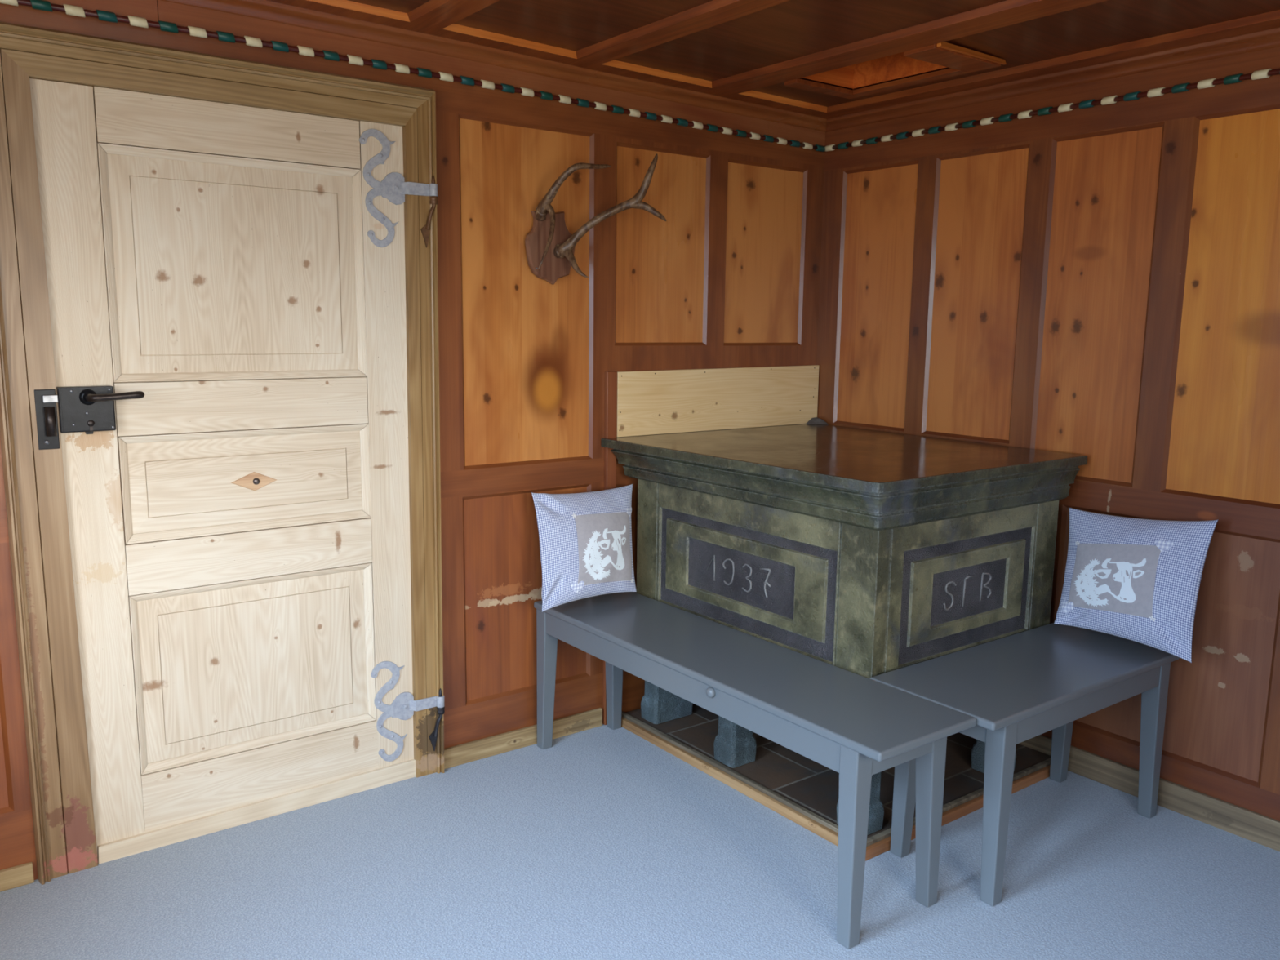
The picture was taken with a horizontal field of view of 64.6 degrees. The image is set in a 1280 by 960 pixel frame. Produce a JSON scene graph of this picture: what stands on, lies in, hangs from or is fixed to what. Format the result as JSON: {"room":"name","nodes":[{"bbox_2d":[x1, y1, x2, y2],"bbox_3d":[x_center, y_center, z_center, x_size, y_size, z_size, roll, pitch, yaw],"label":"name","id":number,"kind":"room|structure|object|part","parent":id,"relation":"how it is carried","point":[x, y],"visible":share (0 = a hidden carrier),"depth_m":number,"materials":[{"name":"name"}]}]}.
{"room":"traditional dwelling","nodes":[
{"label":"traditional dwelling","id":0,"kind":"room"},
{"bbox_2d":[0,3,824,879],"bbox_3d":[-0.728,-0.230,2.892,3.500,2.300,0.023,-6,11,-36],"label":"wall","id":1,"kind":"structure","parent":0,"point":[730,278],"depth_m":3.21,"materials":[{"name":"brown wood"}]},
{"bbox_3d":[-1.710,0.493,2.275,0.454,0.641,0.012,-6,11,-36],"label":"panel","id":2,"kind":"part","parent":1,"relation":"part of","materials":[{"name":"brown wood"}]},
{"bbox_2d":[0,862,34,891],"bbox_3d":[-1.811,0.996,2.251,0.800,0.050,0.014,-6,11,-36],"label":"baseboard","id":3,"kind":"structure","parent":1,"relation":"attached to","point":[20,875],"depth_m":2.46,"materials":[{"name":"brown wood"}]},
{"bbox_2d":[0,21,444,884],"bbox_3d":[-1.030,-0.052,2.663,1.096,2.012,0.061,-6,11,-36],"label":"trim","id":4,"kind":"structure","parent":1,"relation":"attached to","point":[36,505],"depth_m":2.45,"materials":[{"name":"brown wood"}]},
{"bbox_3d":[-1.388,-0.142,2.371,0.043,0.140,0.012,-6,11,-36],"label":"strike plate","id":5,"kind":"part","parent":4,"relation":"part of","materials":[{"name":"black metal"}]},
{"bbox_3d":[-1.374,-0.136,2.362,0.022,0.068,0.022,-6,11,-36],"label":"keeper post","id":6,"kind":"part","parent":4,"relation":"part of","materials":[{"name":"metal"}]},
{"bbox_2d":[29,78,444,864],"bbox_3d":[-0.986,-0.004,2.685,1.006,1.912,0.135,-6,11,-36],"label":"door","id":7,"kind":"structure","parent":1,"relation":"in","point":[226,282],"depth_m":2.65,"materials":[{"name":"beige wood"}]},
{"bbox_3d":[-1.240,-0.197,2.393,0.127,0.024,0.040,-3,10,-23],"label":"lever handle","id":8,"kind":"part","parent":7,"relation":"part of","materials":[{"name":"metal"}]},
{"bbox_3d":[-1.024,-0.882,2.567,0.638,0.124,0.036,-6,11,-36],"label":"rail","id":9,"kind":"part","parent":7,"relation":"part of","materials":[{"name":"beige wood"}]},
{"bbox_3d":[-1.023,-0.541,2.614,0.644,0.563,0.016,-6,11,-36],"label":"panel moulding","id":10,"kind":"part","parent":7,"relation":"part of","materials":[{"name":"beige wood"}]},
{"bbox_3d":[-1.025,-0.541,2.615,0.598,0.520,0.004,-6,11,-36],"label":"panel","id":11,"kind":"part","parent":7,"relation":"part of","materials":[{"name":"beige wood"}]},
{"bbox_3d":[-1.032,-0.200,2.674,0.638,0.130,0.036,-6,11,-36],"label":"rail","id":12,"kind":"part","parent":7,"relation":"part of","materials":[{"name":"beige wood"}]},
{"bbox_3d":[-1.029,0.001,2.699,0.642,0.272,0.016,-6,11,-36],"label":"panel moulding","id":13,"kind":"part","parent":7,"relation":"part of","materials":[{"name":"beige wood"}]},
{"bbox_3d":[-1.031,-0.002,2.700,0.597,0.228,0.004,-6,11,-36],"label":"panel","id":14,"kind":"part","parent":7,"relation":"part of","materials":[{"name":"beige wood"}]},
{"bbox_3d":[-1.037,0.198,2.736,0.638,0.129,0.036,-6,11,-36],"label":"rail","id":15,"kind":"part","parent":7,"relation":"part of","materials":[{"name":"beige wood"}]},
{"bbox_3d":[-1.039,0.498,2.777,0.596,0.436,0.004,-6,11,-36],"label":"panel","id":16,"kind":"part","parent":7,"relation":"part of","materials":[{"name":"beige wood"}]},
{"bbox_3d":[-1.036,0.500,2.777,0.640,0.479,0.016,-6,11,-36],"label":"panel moulding","id":17,"kind":"part","parent":7,"relation":"part of","materials":[{"name":"beige wood"}]},
{"bbox_3d":[-1.045,0.836,2.837,0.638,0.202,0.036,-6,11,-36],"label":"rail","id":18,"kind":"part","parent":7,"relation":"part of","materials":[{"name":"beige wood"}]},
{"bbox_2d":[0,0,825,151],"bbox_3d":[-0.699,-1.106,2.735,3.484,0.066,0.022,-6,11,-36],"label":"decorative rope molding","id":19,"kind":"structure","parent":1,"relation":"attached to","point":[42,5],"depth_m":2.71,"materials":[{"name":"wood"}]},
{"bbox_2d":[44,0,825,146],"bbox_3d":[-0.711,-1.141,2.734,3.491,0.101,0.008,-6,11,-36],"label":"trim","id":20,"kind":"structure","parent":1,"relation":"attached to","point":[184,15],"depth_m":2.80,"materials":[{"name":"brown wood"}]},
{"bbox_2d":[156,0,826,132],"bbox_3d":[-0.694,-1.183,2.709,3.496,0.080,0.048,-6,11,-36],"label":"trim","id":21,"kind":"structure","parent":1,"relation":"attached to","point":[265,10],"depth_m":2.90,"materials":[{"name":"brown wood"}]},
{"bbox_2d":[444,707,602,768],"bbox_3d":[-0.371,0.841,3.317,0.596,0.062,0.014,-6,11,-36],"label":"baseboard","id":22,"kind":"structure","parent":1,"relation":"attached to","point":[481,748],"depth_m":3.28,"materials":[{"name":"brown wood"}]},
{"bbox_3d":[-0.348,-0.561,3.132,0.451,1.012,0.012,-6,11,-36],"label":"panel","id":23,"kind":"part","parent":1,"relation":"part of","materials":[{"name":"brown wood"}]},
{"bbox_3d":[-0.364,0.358,3.273,0.451,0.643,0.012,-6,11,-36],"label":"panel","id":24,"kind":"part","parent":1,"relation":"part of","materials":[{"name":"brown wood"}]},
{"bbox_2d":[524,153,666,284],"bbox_3d":[-0.144,-0.800,3.106,0.432,0.395,0.182,-4,10,-28],"label":"antler mount","id":25,"kind":"object","parent":1,"relation":"attached to","point":[550,246],"visible":1,"depth_m":3.09,"materials":[{"name":"antler"},{"name":"wood"}]},
{"bbox_2d":[602,371,617,724],"bbox_3d":[-0.102,0.244,3.420,0.040,1.215,0.016,-6,11,-36],"label":"trim","id":26,"kind":"structure","parent":1,"relation":"attached to","point":[611,377],"depth_m":3.35,"materials":[{"name":"brown wood"}]},
{"bbox_3d":[0.070,-0.778,3.412,0.376,0.626,0.012,-6,11,-36],"label":"panel","id":27,"kind":"part","parent":1,"relation":"part of","materials":[{"name":"brown wood"}]},
{"bbox_2d":[616,364,818,437],"bbox_3d":[0.303,-0.293,3.636,0.950,0.223,0.020,-6,11,-36],"label":"board","id":28,"kind":"object","parent":1,"relation":"attached to","point":[662,402],"visible":0.94,"depth_m":3.60,"materials":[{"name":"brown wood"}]},
{"bbox_3d":[0.449,-0.815,3.694,0.373,0.625,0.012,-6,11,-36],"label":"panel","id":29,"kind":"part","parent":1,"relation":"part of","materials":[{"name":"brown wood"}]},
{"bbox_2d":[0,724,1279,959],"bbox_3d":[0.221,1.142,1.805,3.600,0.050,3.310,-6,11,-36],"label":"floor","id":30,"kind":"structure","parent":0,"point":[602,842],"depth_m":2.51,"materials":[{"name":"carpet"}]},
{"bbox_2d":[533,591,976,949],"bbox_3d":[0.212,0.709,2.823,0.345,0.488,1.414,-6,11,-36],"label":"bench","id":31,"kind":"object","parent":30,"relation":"on","point":[858,727],"visible":0.92,"depth_m":2.49,"materials":[{"name":"paint"}]},
{"bbox_3d":[-0.299,0.643,3.276,0.052,0.466,0.052,-6,11,-36],"label":"leg","id":32,"kind":"part","parent":31,"relation":"part of","materials":[{"name":"paint"}]},
{"bbox_2d":[531,483,636,612],"bbox_3d":[-0.158,0.203,3.208,0.436,0.345,0.156,-6,11,-36],"label":"cushion","id":33,"kind":"object","parent":31,"relation":"on","point":[585,538],"visible":1,"depth_m":3.15,"materials":[{"name":"fabric"}]},
{"bbox_2d":[582,524,626,580],"bbox_3d":[-0.105,0.231,3.184,0.041,0.155,0.201,9,12,44],"label":"print","id":34,"kind":"object","parent":33,"relation":"attached to","point":[604,546],"depth_m":3.17,"materials":[{"name":"white fabric"}]},
{"bbox_3d":[-0.088,0.621,3.433,0.052,0.466,0.052,-6,11,-36],"label":"leg","id":35,"kind":"part","parent":31,"relation":"part of","materials":[{"name":"paint"}]},
{"bbox_3d":[0.180,0.538,2.569,0.020,0.027,0.027,-6,11,-36],"label":"knob","id":36,"kind":"part","parent":31,"relation":"part of","materials":[{"name":"paint"}]},
{"bbox_3d":[0.217,0.478,2.789,0.340,0.022,1.414,-6,11,-36],"label":"seat","id":37,"kind":"part","parent":31,"relation":"part of","materials":[{"name":"paint"}]},
{"bbox_3d":[0.473,0.812,2.258,0.052,0.466,0.052,-6,11,-36],"label":"leg","id":38,"kind":"part","parent":31,"relation":"part of","materials":[{"name":"paint"}]},
{"bbox_3d":[0.684,0.790,2.415,0.052,0.466,0.052,-6,11,-36],"label":"leg","id":39,"kind":"part","parent":31,"relation":"part of","materials":[{"name":"paint"}]},
{"bbox_2d":[621,703,1050,861],"bbox_3d":[0.625,0.860,3.350,0.941,0.036,1.123,-6,11,-36],"label":"hearth","id":40,"kind":"object","parent":30,"relation":"on","point":[802,790],"visible":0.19,"depth_m":3.08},
{"bbox_2d":[600,423,1087,835],"bbox_3d":[0.606,0.372,3.265,1.002,0.967,1.137,-6,11,-36],"label":"stove","id":41,"kind":"object","parent":40,"relation":"on","point":[868,553],"visible":0.79,"depth_m":2.89,"materials":[{"name":"green stone"}]},
{"bbox_2d":[806,417,828,424],"bbox_3d":[0.679,-0.225,3.875,0.059,0.024,0.062,-6,11,-36],"label":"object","id":42,"kind":"object","parent":41,"relation":"on","point":[815,420],"visible":1,"depth_m":3.88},
{"bbox_3d":[0.615,-0.025,3.203,0.955,0.106,1.107,-6,11,-36],"label":"cornice","id":43,"kind":"part","parent":41,"relation":"part of","materials":[{"name":"green stone"}]},
{"bbox_2d":[869,622,1179,906],"bbox_3d":[1.040,0.732,2.740,0.874,0.488,0.368,-6,11,-36],"label":"bench","id":44,"kind":"object","parent":30,"relation":"on","point":[1020,687],"visible":0.86,"depth_m":2.63,"materials":[{"name":"paint"}]},
{"bbox_3d":[0.699,0.755,2.636,0.052,0.466,0.052,-6,11,-36],"label":"leg","id":45,"kind":"part","parent":44,"relation":"part of","materials":[{"name":"paint"}]},
{"bbox_3d":[0.854,0.790,2.431,0.052,0.466,0.052,-6,11,-36],"label":"leg","id":46,"kind":"part","parent":44,"relation":"part of","materials":[{"name":"paint"}]},
{"bbox_3d":[1.043,0.502,2.703,0.874,0.022,0.368,-6,11,-36],"label":"seat","id":47,"kind":"part","parent":44,"relation":"part of","materials":[{"name":"paint"}]},
{"bbox_3d":[1.288,0.694,3.073,0.052,0.466,0.052,-6,11,-36],"label":"leg","id":48,"kind":"part","parent":44,"relation":"part of","materials":[{"name":"paint"}]},
{"bbox_2d":[1053,506,1218,662],"bbox_3d":[1.372,0.267,2.861,0.153,0.371,0.448,-6,11,-36],"label":"cushion","id":49,"kind":"object","parent":44,"relation":"on","point":[1135,580],"visible":1,"depth_m":2.79,"materials":[{"name":"fabric"}]},
{"bbox_2d":[1074,558,1146,607],"bbox_3d":[1.313,0.283,2.849,0.039,0.159,0.198,-7,12,-39],"label":"print","id":50,"kind":"object","parent":49,"relation":"attached to","point":[1098,582],"depth_m":2.83,"materials":[{"name":"white fabric"}]},
{"bbox_3d":[1.444,0.728,2.868,0.052,0.466,0.052,-6,11,-36],"label":"leg","id":51,"kind":"part","parent":44,"relation":"part of","materials":[{"name":"paint"}]},
{"bbox_2d":[266,0,1279,119],"bbox_3d":[0.250,-1.081,1.452,3.500,0.222,3.200,-6,11,-36],"label":"ceiling","id":52,"kind":"structure","parent":0,"point":[824,59],"depth_m":2.71,"materials":[{"name":"brown wood"}]},
{"bbox_3d":[-0.255,-1.073,1.741,0.526,0.006,1.874,-6,11,-36],"label":"panel","id":53,"kind":"part","parent":52,"relation":"part of","materials":[{"name":"brown wood"}]},
{"bbox_3d":[0.212,-1.113,2.089,0.405,0.009,1.874,-6,11,-36],"label":"panel","id":54,"kind":"part","parent":52,"relation":"part of","materials":[{"name":"brown wood"}]},
{"bbox_3d":[0.628,-1.146,2.399,0.409,0.007,1.874,-6,11,-36],"label":"panel","id":55,"kind":"part","parent":52,"relation":"part of","materials":[{"name":"brown wood"}]},
{"bbox_3d":[0.745,-1.223,3.044,0.304,0.020,0.570,-6,11,-36],"label":"hatch frame","id":56,"kind":"part","parent":52,"relation":"part of","materials":[{"name":"brown wood"}]},
{"bbox_3d":[0.930,-1.189,2.820,0.308,0.014,0.016,-6,11,-36],"label":"hatch moulding","id":57,"kind":"part","parent":52,"relation":"part of","materials":[{"name":"brown wood"}]},
{"bbox_3d":[1.063,-1.182,2.722,0.399,0.006,1.874,-6,11,-36],"label":"panel","id":58,"kind":"part","parent":52,"relation":"part of","materials":[{"name":"brown wood"}]},
{"bbox_2d":[816,74,1279,821],"bbox_3d":[1.648,-0.165,2.664,0.023,2.300,3.200,-6,11,-36],"label":"wall","id":59,"kind":"structure","parent":0,"point":[1100,282],"depth_m":2.96,"materials":[{"name":"brown wood"}]},
{"bbox_3d":[0.857,-0.655,3.672,0.012,0.911,0.320,-6,11,-36],"label":"panel","id":60,"kind":"part","parent":59,"relation":"part of","materials":[{"name":"brown wood"}]},
{"bbox_3d":[1.107,-0.601,3.343,0.012,0.912,0.327,-6,11,-36],"label":"panel","id":61,"kind":"part","parent":59,"relation":"part of","materials":[{"name":"brown wood"}]},
{"bbox_2d":[825,46,1279,146],"bbox_3d":[1.647,-1.057,2.515,0.008,0.060,3.200,-6,11,-36],"label":"trim","id":62,"kind":"structure","parent":59,"relation":"attached to","point":[1250,62],"depth_m":2.99,"materials":[{"name":"brown wood"}]},
{"bbox_2d":[825,68,1279,151],"bbox_3d":[1.636,-1.023,2.514,0.022,0.022,3.183,-6,11,-36],"label":"decorative rope molding","id":63,"kind":"structure","parent":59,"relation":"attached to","point":[1264,73],"depth_m":2.99,"materials":[{"name":"wood"}]},
{"bbox_2d":[826,26,1279,132],"bbox_3d":[1.629,-1.100,2.492,0.048,0.039,3.196,-6,11,-36],"label":"trim","id":64,"kind":"structure","parent":59,"relation":"attached to","point":[1269,38],"depth_m":2.96,"materials":[{"name":"brown wood"}]},
{"bbox_3d":[1.356,-0.507,3.020,0.012,1.003,0.318,-6,11,-36],"label":"panel","id":65,"kind":"part","parent":59,"relation":"part of","materials":[{"name":"brown wood"}]},
{"bbox_2d":[1018,734,1279,851],"bbox_3d":[1.620,0.933,2.825,0.014,0.080,3.200,-6,11,-36],"label":"baseboard","id":66,"kind":"structure","parent":59,"relation":"attached to","point":[1253,826],"depth_m":2.90,"materials":[{"name":"brown wood"}]},
{"bbox_3d":[1.507,0.454,2.950,0.012,0.665,0.612,-6,11,-36],"label":"panel","id":67,"kind":"part","parent":59,"relation":"part of","materials":[{"name":"brown wood"}]},
{"bbox_3d":[1.635,-0.446,2.651,0.012,1.009,0.419,-6,11,-36],"label":"panel","id":68,"kind":"part","parent":59,"relation":"part of","materials":[{"name":"brown wood"}]}
]}

